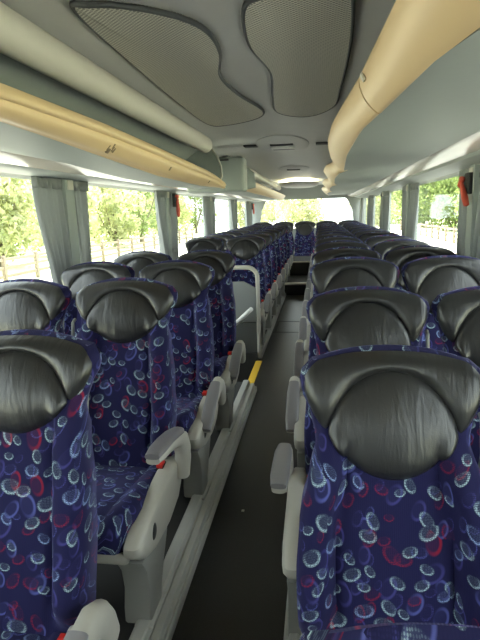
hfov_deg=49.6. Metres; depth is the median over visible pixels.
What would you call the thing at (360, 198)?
trim
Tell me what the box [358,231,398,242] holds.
passenger seat
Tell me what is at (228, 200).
trim
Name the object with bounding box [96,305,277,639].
floor
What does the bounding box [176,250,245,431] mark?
passenger seat
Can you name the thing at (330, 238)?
passenger seat
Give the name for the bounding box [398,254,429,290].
headrest pillow
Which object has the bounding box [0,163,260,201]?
trim
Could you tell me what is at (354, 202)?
trim
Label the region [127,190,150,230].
broadleaf tree
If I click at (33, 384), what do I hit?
headrest pillow
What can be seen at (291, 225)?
passenger seat
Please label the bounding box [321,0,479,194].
luggage rack
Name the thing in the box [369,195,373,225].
curtain
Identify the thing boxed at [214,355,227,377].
cushion
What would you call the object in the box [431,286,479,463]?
passenger seat
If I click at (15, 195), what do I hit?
broadleaf tree
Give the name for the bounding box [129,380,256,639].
trim
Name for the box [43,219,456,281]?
ground
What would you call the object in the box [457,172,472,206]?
hammer
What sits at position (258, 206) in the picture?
trim
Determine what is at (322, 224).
passenger seat
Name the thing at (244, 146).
ceiling slot
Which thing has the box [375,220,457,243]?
lawn
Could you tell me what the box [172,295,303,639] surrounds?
floor
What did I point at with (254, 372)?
trim
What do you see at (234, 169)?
locker
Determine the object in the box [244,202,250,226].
trim
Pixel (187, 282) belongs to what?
headrest pillow
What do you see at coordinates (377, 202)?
broadleaf tree
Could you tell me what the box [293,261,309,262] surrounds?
trim
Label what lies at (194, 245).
headrest pillow
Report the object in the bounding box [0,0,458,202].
ceiling
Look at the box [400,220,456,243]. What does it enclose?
wooden fence
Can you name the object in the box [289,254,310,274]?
floor
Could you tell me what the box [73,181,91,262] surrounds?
curtain
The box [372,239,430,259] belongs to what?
passenger seat
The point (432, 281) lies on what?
headrest pillow
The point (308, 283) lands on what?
passenger seat
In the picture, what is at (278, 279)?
passenger seat
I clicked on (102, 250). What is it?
wooden fence
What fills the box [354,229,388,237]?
passenger seat
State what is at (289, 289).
floor
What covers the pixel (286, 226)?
passenger seat
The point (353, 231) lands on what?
passenger seat
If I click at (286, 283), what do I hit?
trim
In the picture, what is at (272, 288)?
passenger seat
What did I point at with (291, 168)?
ceiling vent
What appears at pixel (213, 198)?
curtain
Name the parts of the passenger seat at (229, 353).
backrest, leg, foot plate, panel, armrest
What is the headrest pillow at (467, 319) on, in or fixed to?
on the passenger seat at (456, 313)
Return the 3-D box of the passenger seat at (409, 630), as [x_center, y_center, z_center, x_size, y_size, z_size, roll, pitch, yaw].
[0.207,1.014,0.446,0.591,1.103,0.770,0,12,9]
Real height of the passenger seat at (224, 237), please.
1.103 m
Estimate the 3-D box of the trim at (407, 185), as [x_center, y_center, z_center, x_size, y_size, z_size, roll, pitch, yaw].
[1.860,-0.964,5.662,0.123,1.045,0.120,0,12,9]
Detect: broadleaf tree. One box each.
[0,177,42,266]
[0,181,32,249]
[22,180,102,252]
[23,181,103,230]
[88,186,144,247]
[88,187,125,237]
[114,189,156,242]
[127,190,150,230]
[139,192,194,237]
[180,196,218,232]
[226,200,272,227]
[242,200,286,222]
[273,199,326,227]
[345,195,380,227]
[346,192,396,223]
[391,184,456,227]
[391,193,436,223]
[400,177,459,230]
[448,176,459,225]
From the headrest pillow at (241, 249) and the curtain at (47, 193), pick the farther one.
the headrest pillow at (241, 249)
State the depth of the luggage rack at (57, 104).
1.93 m
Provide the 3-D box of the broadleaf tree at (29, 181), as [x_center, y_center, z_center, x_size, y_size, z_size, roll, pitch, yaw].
[-18.077,-11.776,51.981,8.811,10.485,8.446,-9,14,-31]
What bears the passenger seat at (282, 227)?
on the floor at (110, 587)
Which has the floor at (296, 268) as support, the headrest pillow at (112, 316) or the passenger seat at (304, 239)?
the passenger seat at (304, 239)
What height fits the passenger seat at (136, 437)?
1.103 m
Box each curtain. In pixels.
[31,176,71,284]
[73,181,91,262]
[154,190,171,254]
[169,192,178,259]
[202,196,211,234]
[211,197,215,233]
[229,199,234,229]
[235,200,237,228]
[246,201,249,225]
[250,202,251,224]
[360,198,364,223]
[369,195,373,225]
[379,193,381,228]
[382,191,389,230]
[401,186,405,235]
[407,183,419,239]
[456,169,468,255]
[471,165,479,258]
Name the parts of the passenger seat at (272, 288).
backrest, leg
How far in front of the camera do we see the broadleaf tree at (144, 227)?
49.20 m
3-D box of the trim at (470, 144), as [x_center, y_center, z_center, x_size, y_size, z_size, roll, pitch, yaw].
[1.359,-1.166,3.939,0.158,0.040,17.700,0,12,9]
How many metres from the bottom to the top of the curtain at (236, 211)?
0.755 m
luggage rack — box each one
[0,2,225,188]
[225,156,284,199]
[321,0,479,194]
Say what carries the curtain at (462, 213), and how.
hanging from the ceiling
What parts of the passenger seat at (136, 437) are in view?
seat, backrest, leg, foot plate, panel, armrest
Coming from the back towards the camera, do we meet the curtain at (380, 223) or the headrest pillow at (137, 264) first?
the curtain at (380, 223)
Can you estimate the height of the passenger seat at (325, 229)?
1.103 m
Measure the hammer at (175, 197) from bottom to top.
0.244 m
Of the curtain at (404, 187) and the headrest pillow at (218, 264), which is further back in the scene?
the curtain at (404, 187)
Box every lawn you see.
[0,225,244,281]
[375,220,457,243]
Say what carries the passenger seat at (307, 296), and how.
on the floor
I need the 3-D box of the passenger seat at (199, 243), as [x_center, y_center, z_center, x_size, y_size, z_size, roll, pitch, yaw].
[-0.438,-0.327,5.634,0.458,1.103,0.770,0,12,9]
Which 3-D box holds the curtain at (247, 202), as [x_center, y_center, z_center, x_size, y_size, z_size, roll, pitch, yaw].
[0.196,-2.279,11.684,0.066,0.755,0.335,0,12,9]
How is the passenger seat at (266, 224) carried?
on the floor at (110, 587)
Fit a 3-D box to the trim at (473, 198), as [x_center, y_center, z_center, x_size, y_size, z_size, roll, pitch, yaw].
[1.502,-0.467,3.310,0.123,1.045,0.120,0,12,9]
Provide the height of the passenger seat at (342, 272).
1.103 m
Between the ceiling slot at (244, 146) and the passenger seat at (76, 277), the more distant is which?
the ceiling slot at (244, 146)
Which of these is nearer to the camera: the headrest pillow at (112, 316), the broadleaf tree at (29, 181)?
the headrest pillow at (112, 316)
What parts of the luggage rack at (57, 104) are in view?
panel, underside panel, panel, edge trim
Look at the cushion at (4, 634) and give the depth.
1.31 m
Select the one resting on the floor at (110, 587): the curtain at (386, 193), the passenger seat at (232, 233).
the passenger seat at (232, 233)
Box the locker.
[187,157,246,193]
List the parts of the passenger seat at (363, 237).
backrest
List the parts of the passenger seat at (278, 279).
backrest, leg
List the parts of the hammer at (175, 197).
handle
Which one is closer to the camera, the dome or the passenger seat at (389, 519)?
the passenger seat at (389, 519)
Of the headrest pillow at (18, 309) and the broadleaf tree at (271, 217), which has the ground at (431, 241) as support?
the broadleaf tree at (271, 217)
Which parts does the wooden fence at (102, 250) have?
post, post, rail, post, post, post, post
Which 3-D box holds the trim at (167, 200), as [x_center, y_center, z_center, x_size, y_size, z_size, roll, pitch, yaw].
[-0.790,-0.854,5.509,0.123,1.045,0.120,0,12,9]
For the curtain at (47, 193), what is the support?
hanging from the ceiling
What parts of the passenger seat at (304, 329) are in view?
panel, backrest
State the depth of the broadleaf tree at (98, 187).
61.53 m
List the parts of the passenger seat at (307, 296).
backrest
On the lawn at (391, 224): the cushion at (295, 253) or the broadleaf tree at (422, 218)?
the broadleaf tree at (422, 218)
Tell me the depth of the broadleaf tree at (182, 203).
57.08 m
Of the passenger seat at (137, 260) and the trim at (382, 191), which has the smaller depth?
the passenger seat at (137, 260)
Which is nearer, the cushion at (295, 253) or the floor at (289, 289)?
the floor at (289, 289)
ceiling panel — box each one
[69,0,264,126]
[241,0,354,116]
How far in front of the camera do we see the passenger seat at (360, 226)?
8.19 m
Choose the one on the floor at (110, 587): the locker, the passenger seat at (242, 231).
the passenger seat at (242, 231)
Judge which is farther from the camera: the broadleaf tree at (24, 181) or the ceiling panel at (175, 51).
the broadleaf tree at (24, 181)
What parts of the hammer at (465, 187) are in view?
handle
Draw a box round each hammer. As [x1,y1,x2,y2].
[172,193,179,216]
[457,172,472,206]
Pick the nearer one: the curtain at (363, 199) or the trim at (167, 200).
the trim at (167, 200)
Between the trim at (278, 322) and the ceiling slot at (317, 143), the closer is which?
the ceiling slot at (317, 143)
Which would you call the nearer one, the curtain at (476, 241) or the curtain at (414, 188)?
the curtain at (476, 241)
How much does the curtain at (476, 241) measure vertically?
0.755 m
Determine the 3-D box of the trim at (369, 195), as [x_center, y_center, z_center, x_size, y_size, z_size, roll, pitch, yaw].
[2.506,-1.865,9.920,0.123,1.045,0.120,0,12,9]
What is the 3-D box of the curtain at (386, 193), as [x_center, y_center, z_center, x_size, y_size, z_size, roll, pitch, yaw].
[2.110,-1.477,7.536,0.060,0.755,0.430,0,12,9]
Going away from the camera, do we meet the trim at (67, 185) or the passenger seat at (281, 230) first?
the trim at (67, 185)
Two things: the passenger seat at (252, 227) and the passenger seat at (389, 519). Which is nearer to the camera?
the passenger seat at (389, 519)
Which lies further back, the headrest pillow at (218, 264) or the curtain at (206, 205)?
the curtain at (206, 205)
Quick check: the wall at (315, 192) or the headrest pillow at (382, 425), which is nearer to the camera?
the headrest pillow at (382, 425)
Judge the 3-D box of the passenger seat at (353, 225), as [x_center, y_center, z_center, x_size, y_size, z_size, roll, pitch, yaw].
[2.015,-1.045,8.747,0.490,1.103,0.770,0,12,9]
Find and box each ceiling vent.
[256,135,308,151]
[279,165,308,171]
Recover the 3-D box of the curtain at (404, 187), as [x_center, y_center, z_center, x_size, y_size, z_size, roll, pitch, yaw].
[1.858,-1.129,5.891,0.064,0.755,0.410,0,12,9]
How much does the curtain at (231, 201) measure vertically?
0.755 m
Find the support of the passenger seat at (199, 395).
on the floor at (110, 587)
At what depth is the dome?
10.06 m
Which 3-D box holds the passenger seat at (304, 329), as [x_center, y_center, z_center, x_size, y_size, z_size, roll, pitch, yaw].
[0.775,-0.063,4.183,0.591,1.103,0.770,0,12,9]
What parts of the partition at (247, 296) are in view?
grab handle, panel, panel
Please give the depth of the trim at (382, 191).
7.70 m
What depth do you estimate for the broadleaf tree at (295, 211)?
72.70 m
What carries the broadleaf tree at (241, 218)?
on the ground at (431, 241)
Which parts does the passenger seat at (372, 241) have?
backrest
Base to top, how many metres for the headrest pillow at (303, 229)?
0.280 m
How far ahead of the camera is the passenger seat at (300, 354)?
3.57 m
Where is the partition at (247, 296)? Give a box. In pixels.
[233,265,261,357]
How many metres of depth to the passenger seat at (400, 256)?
3.52 m
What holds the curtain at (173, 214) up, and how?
hanging from the ceiling
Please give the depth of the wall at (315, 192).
12.65 m
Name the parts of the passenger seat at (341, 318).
armrest, panel, leg, backrest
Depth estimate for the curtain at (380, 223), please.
8.01 m
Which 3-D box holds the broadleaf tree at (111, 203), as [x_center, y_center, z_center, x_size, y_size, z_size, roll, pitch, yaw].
[-10.206,-8.624,42.116,4.786,6.072,4.848,0,12,8]
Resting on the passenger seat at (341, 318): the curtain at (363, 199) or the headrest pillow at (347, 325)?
the headrest pillow at (347, 325)
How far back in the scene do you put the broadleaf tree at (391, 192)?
85.16 m
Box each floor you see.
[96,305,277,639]
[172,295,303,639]
[285,275,307,294]
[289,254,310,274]
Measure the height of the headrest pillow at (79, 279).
0.225 m
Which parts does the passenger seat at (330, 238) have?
backrest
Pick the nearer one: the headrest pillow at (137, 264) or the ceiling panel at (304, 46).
the ceiling panel at (304, 46)
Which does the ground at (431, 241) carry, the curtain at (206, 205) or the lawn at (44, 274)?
the lawn at (44, 274)
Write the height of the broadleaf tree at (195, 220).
9.071 m
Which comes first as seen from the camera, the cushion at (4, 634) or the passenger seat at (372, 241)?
the cushion at (4, 634)
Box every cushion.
[0,630,65,639]
[95,465,155,554]
[176,395,201,432]
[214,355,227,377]
[294,252,312,255]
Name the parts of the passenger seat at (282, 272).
backrest, leg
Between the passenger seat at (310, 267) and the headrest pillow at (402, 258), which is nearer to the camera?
the headrest pillow at (402, 258)
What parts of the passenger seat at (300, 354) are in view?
panel, backrest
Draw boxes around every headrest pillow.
[0,291,49,330]
[0,351,66,433]
[70,270,112,300]
[86,290,157,342]
[126,258,153,277]
[154,269,200,307]
[190,241,215,251]
[193,257,225,286]
[216,237,227,251]
[231,240,258,259]
[298,224,311,235]
[325,268,381,291]
[325,303,410,351]
[328,372,458,479]
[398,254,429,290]
[418,267,478,314]
[455,307,479,367]
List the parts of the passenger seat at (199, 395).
backrest, leg, foot plate, panel, armrest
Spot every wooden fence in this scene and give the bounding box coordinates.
[0,228,192,280]
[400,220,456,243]
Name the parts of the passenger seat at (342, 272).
armrest, panel, leg, backrest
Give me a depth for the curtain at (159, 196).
5.24 m
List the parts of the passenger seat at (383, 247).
backrest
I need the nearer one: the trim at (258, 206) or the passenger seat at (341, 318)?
the passenger seat at (341, 318)
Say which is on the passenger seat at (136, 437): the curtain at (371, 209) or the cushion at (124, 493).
the cushion at (124, 493)
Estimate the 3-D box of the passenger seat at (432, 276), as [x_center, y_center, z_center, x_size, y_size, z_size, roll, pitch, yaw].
[1.074,0.266,2.554,0.490,1.103,0.770,0,12,9]
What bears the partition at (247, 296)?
on the floor at (110, 587)
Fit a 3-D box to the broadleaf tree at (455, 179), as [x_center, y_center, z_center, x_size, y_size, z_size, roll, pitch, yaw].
[21.433,-12.012,45.493,6.366,9.209,6.812,0,12,7]
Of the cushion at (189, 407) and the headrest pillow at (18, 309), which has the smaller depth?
the headrest pillow at (18, 309)
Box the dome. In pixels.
[279,180,318,187]
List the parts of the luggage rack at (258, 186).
panel, panel, underside panel, tube rail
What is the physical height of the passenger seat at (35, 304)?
1.103 m
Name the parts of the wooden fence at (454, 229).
rail, rail, rail, post, post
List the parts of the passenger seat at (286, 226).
backrest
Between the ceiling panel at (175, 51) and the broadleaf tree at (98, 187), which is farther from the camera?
the broadleaf tree at (98, 187)
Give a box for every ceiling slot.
[243,145,257,147]
[316,142,327,144]
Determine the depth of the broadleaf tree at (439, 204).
53.80 m
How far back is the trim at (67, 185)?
3.30 m
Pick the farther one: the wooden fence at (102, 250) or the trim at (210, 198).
the wooden fence at (102, 250)
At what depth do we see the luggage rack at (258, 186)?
7.24 m
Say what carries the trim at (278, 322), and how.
on the floor at (238, 588)
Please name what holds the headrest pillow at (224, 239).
on the passenger seat at (224, 237)
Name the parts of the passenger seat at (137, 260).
backrest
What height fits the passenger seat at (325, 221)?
1.103 m
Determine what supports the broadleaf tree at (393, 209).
on the lawn at (391, 224)
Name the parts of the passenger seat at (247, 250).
backrest, leg, panel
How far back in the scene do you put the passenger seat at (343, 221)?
11.72 m
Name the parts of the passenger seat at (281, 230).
backrest, leg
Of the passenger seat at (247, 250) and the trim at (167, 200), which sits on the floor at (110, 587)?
the passenger seat at (247, 250)
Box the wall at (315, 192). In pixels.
[252,185,350,238]
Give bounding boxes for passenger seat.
[0,278,71,333]
[0,329,119,639]
[61,261,134,336]
[71,277,190,628]
[114,251,171,277]
[139,260,225,499]
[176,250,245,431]
[185,237,223,252]
[204,234,233,252]
[216,231,242,236]
[225,236,271,346]
[228,229,249,233]
[237,227,255,231]
[241,233,277,329]
[242,226,260,229]
[250,230,281,315]
[253,222,272,226]
[256,228,285,304]
[262,227,288,296]
[268,225,290,281]
[270,286,429,636]
[271,224,292,275]
[273,222,293,257]
[285,257,399,475]
[293,247,381,388]
[294,221,315,255]
[296,345,479,633]
[298,240,370,349]
[299,622,479,639]
[302,236,362,324]
[304,232,356,300]
[306,230,352,294]
[307,228,348,284]
[309,226,345,271]
[310,224,340,260]
[310,225,342,266]
[316,220,337,226]
[338,220,357,224]
[343,223,366,227]
[345,224,369,229]
[347,225,372,231]
[350,227,379,234]
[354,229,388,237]
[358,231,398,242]
[364,235,412,249]
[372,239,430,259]
[383,245,455,290]
[401,255,479,350]
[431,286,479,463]
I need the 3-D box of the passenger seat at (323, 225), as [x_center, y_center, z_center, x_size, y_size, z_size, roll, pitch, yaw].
[1.481,-1.046,8.828,0.591,1.103,0.770,0,12,9]
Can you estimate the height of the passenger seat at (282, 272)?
1.103 m
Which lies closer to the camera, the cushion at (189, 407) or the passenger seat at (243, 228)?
the cushion at (189, 407)
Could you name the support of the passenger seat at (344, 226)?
on the floor
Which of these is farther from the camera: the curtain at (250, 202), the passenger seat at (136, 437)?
the curtain at (250, 202)
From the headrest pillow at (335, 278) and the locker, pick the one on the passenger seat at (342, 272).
the headrest pillow at (335, 278)
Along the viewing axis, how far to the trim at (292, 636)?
1.75 m
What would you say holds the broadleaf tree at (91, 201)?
on the lawn at (44, 274)
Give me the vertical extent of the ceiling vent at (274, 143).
0.038 m
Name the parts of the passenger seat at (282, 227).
backrest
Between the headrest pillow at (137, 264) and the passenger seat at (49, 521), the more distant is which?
the headrest pillow at (137, 264)
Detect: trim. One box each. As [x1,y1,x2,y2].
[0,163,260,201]
[61,179,80,265]
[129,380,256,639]
[158,191,172,259]
[202,197,212,235]
[228,200,235,229]
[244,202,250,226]
[248,361,261,382]
[253,201,266,223]
[258,293,285,358]
[274,321,299,332]
[283,590,301,639]
[285,282,305,284]
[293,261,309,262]
[346,197,359,221]
[347,131,479,196]
[360,198,365,223]
[368,195,375,226]
[382,191,390,231]
[405,184,418,239]
[464,164,479,256]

